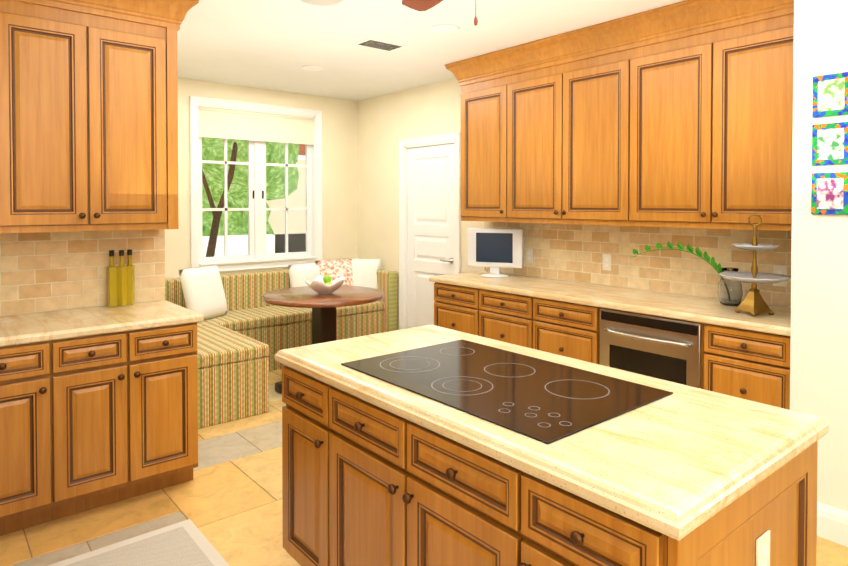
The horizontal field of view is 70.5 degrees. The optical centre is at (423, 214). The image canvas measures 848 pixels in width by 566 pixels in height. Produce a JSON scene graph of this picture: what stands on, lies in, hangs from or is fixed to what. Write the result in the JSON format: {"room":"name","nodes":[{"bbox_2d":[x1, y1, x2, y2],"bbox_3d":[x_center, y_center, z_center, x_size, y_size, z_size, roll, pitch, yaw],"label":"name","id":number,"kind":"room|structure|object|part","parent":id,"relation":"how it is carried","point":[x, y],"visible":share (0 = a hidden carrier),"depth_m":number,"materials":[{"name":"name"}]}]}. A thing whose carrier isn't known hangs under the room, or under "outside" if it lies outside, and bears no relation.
{"room":"kitchen","nodes":[
{"label":"kitchen","id":0,"kind":"room"},
{"bbox_2d":[165,78,357,278],"bbox_3d":[-1.806,0.069,5.983,2.940,2.650,0.150,-1,1,-40],"label":"wall","id":1,"kind":"structure","parent":0,"point":[339,178],"depth_m":6.48,"materials":[{"name":"paint"}]},
{"bbox_2d":[189,96,322,271],"bbox_3d":[-1.667,-0.278,6.051,1.390,1.650,0.134,-1,1,-40],"label":"window","id":2,"kind":"structure","parent":1,"relation":"in","point":[257,164],"depth_m":6.05,"materials":[{"name":"white wood"}]},
{"bbox_2d":[198,106,313,144],"bbox_3d":[-1.656,-0.875,6.029,1.222,0.286,0.040,-1,1,-40],"label":"window shade","id":3,"kind":"object","parent":2,"relation":"attached to","point":[234,124],"visible":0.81,"depth_m":5.98,"materials":[{"name":"beige fabric"}]},
{"bbox_2d":[199,256,315,265],"bbox_3d":[-1.645,0.467,6.038,1.224,0.021,0.098,-1,1,-40],"label":"window sill","id":4,"kind":"structure","parent":1,"relation":"attached to","point":[254,260],"depth_m":5.96,"materials":[{"name":"white wood"}]},
{"bbox_2d":[0,369,847,565],"bbox_3d":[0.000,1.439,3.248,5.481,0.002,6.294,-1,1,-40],"label":"floor","id":5,"kind":"structure","parent":0,"point":[214,492],"depth_m":2.90,"materials":[{"name":"tile"}]},
{"bbox_2d":[0,524,3,535],"bbox_3d":[-1.484,1.016,1.408,0.660,0.914,3.581,-1,1,-40],"label":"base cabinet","id":6,"kind":"object","parent":5,"relation":"on","point":[1,525],"depth_m":2.70,"materials":[{"name":"brown wood"}]},
{"bbox_2d":[0,300,203,534],"bbox_3d":[-1.767,0.987,3.084,1.049,0.914,0.641,-1,1,-40],"label":"base cabinet","id":7,"kind":"object","parent":5,"relation":"on","point":[98,406],"depth_m":2.88,"materials":[{"name":"brown wood"}]},
{"bbox_2d":[107,250,116,306],"bbox_3d":[-1.769,0.364,3.403,0.042,0.319,0.042,1,1,40],"label":"oil bottle","id":8,"kind":"object","parent":7,"relation":"on","point":[111,285],"visible":1,"depth_m":3.39,"materials":[{"name":"yellow glass"}]},
{"bbox_2d":[117,250,127,305],"bbox_3d":[-1.722,0.363,3.422,0.042,0.319,0.042,0,1,15],"label":"oil bottle","id":9,"kind":"object","parent":7,"relation":"on","point":[121,284],"visible":1,"depth_m":3.41,"materials":[{"name":"yellow glass"}]},
{"bbox_2d":[127,249,134,304],"bbox_3d":[-1.698,0.363,3.466,0.042,0.319,0.042,0,1,-10],"label":"oil bottle","id":10,"kind":"object","parent":7,"relation":"on","point":[130,284],"visible":0.94,"depth_m":3.45,"materials":[{"name":"yellow glass"}]},
{"bbox_2d":[48,519,228,565],"bbox_3d":[-0.857,1.455,1.943,0.760,0.008,1.690,-1,1,-40],"label":"rug","id":11,"kind":"object","parent":5,"relation":"on","point":[185,543],"visible":1,"depth_m":2.56,"materials":[{"name":"beige fabric"}]},
{"bbox_2d":[165,258,397,428],"bbox_3d":[-1.218,0.938,5.291,2.634,0.936,1.682,-1,1,-40],"label":"banquette","id":12,"kind":"object","parent":5,"relation":"on","point":[245,333],"visible":0.6,"depth_m":5.36,"materials":[{"name":"fabric"}]},
{"bbox_2d":[179,265,227,319],"bbox_3d":[-1.931,0.696,5.284,0.476,0.452,0.335,-1,1,-40],"label":"pillow","id":13,"kind":"object","parent":12,"relation":"on","point":[202,287],"depth_m":5.22,"materials":[{"name":"white fabric"}]},
{"bbox_2d":[288,263,319,287],"bbox_3d":[-1.176,0.702,6.096,0.400,0.391,0.169,-1,1,-40],"label":"pillow","id":14,"kind":"object","parent":12,"relation":"on","point":[296,273],"depth_m":6.02,"materials":[{"name":"white fabric"}]},
{"bbox_2d":[315,259,353,285],"bbox_3d":[-0.907,0.684,6.241,0.442,0.413,0.220,-1,1,-40],"label":"pillow","id":15,"kind":"object","parent":12,"relation":"on","point":[338,268],"depth_m":6.22,"materials":[{"name":"multicoloured fabric"}]},
{"bbox_2d":[342,258,380,288],"bbox_3d":[-0.671,0.683,6.333,0.356,0.417,0.396,-1,1,-40],"label":"pillow","id":16,"kind":"object","parent":12,"relation":"on","point":[356,272],"depth_m":6.27,"materials":[{"name":"white fabric"}]},
{"bbox_2d":[261,285,384,392],"bbox_3d":[-0.834,1.036,5.019,1.010,0.750,1.010,-1,1,-40],"label":"dining table","id":17,"kind":"object","parent":5,"relation":"on","point":[323,306],"visible":0.6,"depth_m":4.92,"materials":[{"name":"brown wood"}]},
{"bbox_2d":[303,275,344,293],"bbox_3d":[-0.812,0.583,5.004,0.338,0.153,0.348,-1,1,-40],"label":"fruit bowl","id":18,"kind":"object","parent":17,"relation":"on","point":[321,284],"visible":1,"depth_m":4.92,"materials":[{"name":"white ceramic"}]},
{"bbox_2d":[429,279,472,333],"bbox_3d":[0.465,0.977,4.818,0.653,0.874,0.510,-1,1,-40],"label":"base cabinet","id":19,"kind":"object","parent":5,"relation":"on","point":[453,304],"depth_m":4.63,"materials":[{"name":"brown wood"}]},
{"bbox_2d":[473,287,524,346],"bbox_3d":[0.791,0.984,4.426,0.653,0.874,0.510,-1,1,-40],"label":"base cabinet","id":20,"kind":"object","parent":5,"relation":"on","point":[497,315],"depth_m":4.27,"materials":[{"name":"brown wood"}]},
{"bbox_2d":[277,361,817,565],"bbox_3d":[0.241,1.031,2.008,0.819,0.864,1.624,-1,1,-40],"label":"kitchen island","id":21,"kind":"object","parent":5,"relation":"on","point":[429,445],"depth_m":1.63,"materials":[{"name":"brown wood"}]},
{"bbox_2d":[274,325,828,544],"bbox_3d":[0.256,0.573,2.028,0.828,0.050,1.680,-1,1,-40],"label":"island countertop","id":22,"kind":"structure","parent":21,"relation":"on","point":[678,463],"depth_m":1.49,"materials":[{"name":"beige stone"}]},
{"bbox_2d":[338,337,677,444],"bbox_3d":[0.232,0.546,2.007,0.605,0.006,0.940,-1,1,-40],"label":"cooktop","id":23,"kind":"object","parent":22,"relation":"in","point":[545,400],"depth_m":1.90,"materials":[{"name":"black glass"}]},
{"bbox_2d":[525,295,592,362],"bbox_3d":[1.119,0.991,4.032,0.653,0.874,0.515,-1,1,-40],"label":"base cabinet","id":24,"kind":"object","parent":5,"relation":"on","point":[563,327],"depth_m":3.86,"materials":[{"name":"brown wood"}]},
{"bbox_2d":[593,303,696,386],"bbox_3d":[1.485,0.998,3.592,0.653,0.874,0.631,-1,1,-40],"label":"base cabinet","id":25,"kind":"object","parent":5,"relation":"on","point":[645,343],"depth_m":3.40,"materials":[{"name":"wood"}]},
{"bbox_2d":[600,309,700,388],"bbox_3d":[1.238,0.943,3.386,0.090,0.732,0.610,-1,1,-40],"label":"oven","id":26,"kind":"object","parent":25,"relation":"in","point":[667,348],"depth_m":3.36,"materials":[{"name":"silver metal"}]},
{"bbox_2d":[693,319,790,409],"bbox_3d":[1.825,1.005,3.184,0.653,0.874,0.430,-1,1,-40],"label":"base cabinet","id":27,"kind":"object","parent":5,"relation":"on","point":[711,344],"depth_m":3.00,"materials":[{"name":"brown wood"}]},
{"bbox_2d":[429,271,790,334],"bbox_3d":[1.127,0.534,4.024,0.642,0.040,2.626,-1,1,-40],"label":"countertop","id":28,"kind":"structure","parent":27,"relation":"on","point":[661,303],"depth_m":3.70,"materials":[{"name":"beige stone"}]},
{"bbox_2d":[468,228,522,277],"bbox_3d":[0.569,0.306,4.811,0.251,0.385,0.415,-1,1,-40],"label":"tv","id":29,"kind":"object","parent":28,"relation":"on","point":[495,250],"visible":1,"depth_m":4.78,"materials":[{"name":"white plastic"}]},
{"bbox_2d":[633,241,742,305],"bbox_3d":[1.579,0.344,3.640,0.192,0.350,0.642,-1,1,-40],"label":"vase","id":30,"kind":"object","parent":28,"relation":"on","point":[730,292],"visible":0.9,"depth_m":3.45,"materials":[{"name":"clear glass"}]},
{"bbox_3d":[1.766,0.417,3.464,0.132,0.210,0.132,-1,1,-40],"label":"glass","id":31,"kind":"part","parent":30,"relation":"part of","materials":[{"name":"white"}]},
{"bbox_2d":[718,214,790,315],"bbox_3d":[1.746,0.263,3.172,0.346,0.529,0.346,-1,1,-40],"label":"tiered stand","id":32,"kind":"object","parent":28,"relation":"on","point":[753,303],"visible":1,"depth_m":3.16,"materials":[{"name":"gold metal"}]},
{"bbox_2d":[177,0,685,100],"bbox_3d":[1.503,-1.253,2.891,7.500,0.100,9.100,-1,1,-40],"label":"ceiling","id":33,"kind":"structure","parent":0,"point":[276,45],"depth_m":4.14,"materials":[{"name":"paint"}]},
{"bbox_2d":[301,65,324,70],"bbox_3d":[-0.939,-1.236,5.075,0.196,0.008,0.196,-1,1,-40],"label":"recessed light","id":34,"kind":"object","parent":33,"relation":"in","point":[312,67],"visible":1,"depth_m":5.04,"materials":[{"name":"white"}]},
{"bbox_2d":[300,0,342,5],"bbox_3d":[-0.579,-1.206,3.345,0.270,0.010,0.270,-1,1,-40],"label":"recessed light","id":35,"kind":"object","parent":33,"relation":"attached to","point":[323,2],"visible":0.96,"depth_m":3.41,"materials":[{"name":"white"}]},
{"bbox_2d":[353,38,406,51],"bbox_3d":[-0.317,-1.223,4.344,0.340,0.009,0.200,-1,1,-40],"label":"ceiling vent","id":36,"kind":"object","parent":33,"relation":"in","point":[379,44],"visible":0.98,"depth_m":4.32,"materials":[{"name":"white metal"}]},
{"bbox_2d":[402,0,477,25],"bbox_3d":[0.189,-0.983,2.436,0.746,0.424,0.746,0,1,13],"label":"ceiling fan","id":37,"kind":"object","parent":33,"relation":"hanging from","point":[421,5],"visible":1,"depth_m":2.78,"materials":[{"name":"brown wood"}]},
{"bbox_3d":[0.189,-0.983,2.436,0.240,0.424,0.240,-1,1,-40],"label":"motor","id":38,"kind":"part","parent":37,"relation":"part of","materials":[{"name":"gold metal"}]},
{"bbox_2d":[430,24,459,32],"bbox_3d":[0.136,-1.216,3.940,0.196,0.008,0.196,-1,1,-40],"label":"recessed light","id":39,"kind":"object","parent":33,"relation":"in","point":[444,28],"visible":0.98,"depth_m":3.92,"materials":[{"name":"white"}]},
{"bbox_2d":[358,78,784,329],"bbox_3d":[0.795,0.085,5.039,0.150,2.650,4.630,-1,1,-40],"label":"wall","id":40,"kind":"structure","parent":0,"point":[387,123],"depth_m":6.29,"materials":[{"name":"paint"}]},
{"bbox_2d":[399,132,460,329],"bbox_3d":[0.093,0.358,5.861,0.164,2.215,0.905,-1,1,-40],"label":"door frame","id":41,"kind":"structure","parent":40,"relation":"attached to","point":[443,139],"depth_m":6.10,"materials":[{"name":"white wood"}]},
{"bbox_2d":[407,143,454,327],"bbox_3d":[0.062,0.365,5.835,0.088,2.051,0.731,-1,1,-40],"label":"door leaf","id":42,"kind":"structure","parent":40,"relation":"in","point":[430,211],"depth_m":5.87,"materials":[{"name":"white wood"}]},
{"bbox_2d":[445,0,793,230],"bbox_3d":[1.192,-0.575,4.091,0.431,1.291,2.676,-1,1,-40],"label":"upper cabinet","id":43,"kind":"object","parent":40,"relation":"attached to","point":[678,115],"visible":0.96,"depth_m":3.70,"materials":[{"name":"brown wood"}]},
{"bbox_2d":[484,222,791,306],"bbox_3d":[1.372,0.281,4.222,0.012,0.458,2.629,-1,1,-40],"label":"backsplash","id":44,"kind":"structure","parent":40,"relation":"attached to","point":[571,252],"depth_m":4.04,"materials":[{"name":"beige tile"}]},
{"bbox_2d":[526,248,532,262],"bbox_3d":[0.847,0.334,4.838,0.008,0.116,0.072,-1,1,-40],"label":"electrical outlet","id":45,"kind":"object","parent":44,"relation":"attached to","point":[529,255],"visible":1,"depth_m":4.83,"materials":[{"name":"beige plastic"}]},
{"bbox_2d":[602,254,611,270],"bbox_3d":[1.306,0.343,4.287,0.008,0.116,0.072,-1,1,-40],"label":"electrical outlet","id":46,"kind":"object","parent":44,"relation":"attached to","point":[606,261],"visible":1,"depth_m":4.28,"materials":[{"name":"beige plastic"}]},
{"bbox_2d":[773,265,786,286],"bbox_3d":[2.027,0.353,3.421,0.008,0.116,0.072,-1,1,-40],"label":"electrical outlet","id":47,"kind":"object","parent":44,"relation":"attached to","point":[780,270],"visible":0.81,"depth_m":3.41,"materials":[{"name":"beige plastic"}]},
{"bbox_2d":[790,0,847,511],"bbox_3d":[3.217,0.106,3.841,3.680,2.650,0.310,-1,1,-40],"label":"wall","id":48,"kind":"structure","parent":0,"point":[819,328],"depth_m":2.70,"materials":[{"name":"paint"}]},
{"bbox_2d":[811,172,847,214],"bbox_3d":[1.797,-0.091,2.656,0.012,0.185,0.145,-1,1,-40],"label":"picture","id":49,"kind":"object","parent":48,"relation":"attached to","point":[829,195],"visible":1,"depth_m":2.65,"materials":[{"name":"paper"}]},
{"bbox_2d":[812,72,847,117],"bbox_3d":[1.797,-0.525,2.648,0.012,0.185,0.145,-1,1,-40],"label":"picture","id":50,"kind":"object","parent":48,"relation":"attached to","point":[830,94],"visible":1,"depth_m":2.65,"materials":[{"name":"paper"}]},
{"bbox_2d":[812,122,847,165],"bbox_3d":[1.797,-0.309,2.652,0.012,0.185,0.145,-1,1,-40],"label":"picture","id":51,"kind":"object","parent":48,"relation":"attached to","point":[829,143],"visible":1,"depth_m":2.65,"materials":[{"name":"paper"}]},
{"bbox_2d":[817,502,847,546],"bbox_3d":[3.140,1.357,3.787,3.496,0.150,0.324,-1,1,-40],"label":"baseboard","id":52,"kind":"structure","parent":48,"relation":"attached to","point":[832,524],"depth_m":2.66,"materials":[{"name":"white wood"}]},
{"bbox_3d":[-2.935,0.106,3.830,1.850,2.650,2.016,-1,1,-40],"label":"wall block","id":53,"kind":"object","parent":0,"visible":0},
{"bbox_2d":[0,0,198,233],"bbox_3d":[-2.062,-0.555,2.948,1.776,1.291,0.431,-1,1,-40],"label":"upper cabinet","id":54,"kind":"object","parent":53,"relation":"attached to","point":[88,115],"visible":1,"depth_m":3.07,"materials":[{"name":"brown wood"}]},
{"label":"outside","id":55,"kind":"structure","parent":0,"visible":0},
{"bbox_3d":[-8.736,1.162,25.784,60.000,0.180,39.080,-1,1,-40],"label":"ground","id":56,"kind":"structure","parent":55,"visible":0},
{"bbox_2d":[202,137,305,256],"bbox_3d":[0.891,-1.254,20.039,25.500,4.862,14.165,-1,1,-40],"label":"scenery","id":57,"kind":"object","parent":56,"relation":"on","point":[234,223],"depth_m":9.51,"materials":[{"name":"green plant"}]},
{"bbox_3d":[-0.677,0.176,-0.211,0.148,2.650,7.084,-1,1,-40],"label":"wall","id":58,"kind":"structure","parent":0,"visible":0},
{"bbox_2d":[0,229,164,315],"bbox_3d":[-2.217,0.300,3.110,1.672,0.458,0.012,-1,1,-40],"label":"backsplash","id":59,"kind":"structure","parent":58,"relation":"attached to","point":[46,271],"depth_m":3.31,"materials":[{"name":"beige tile"}]}
]}

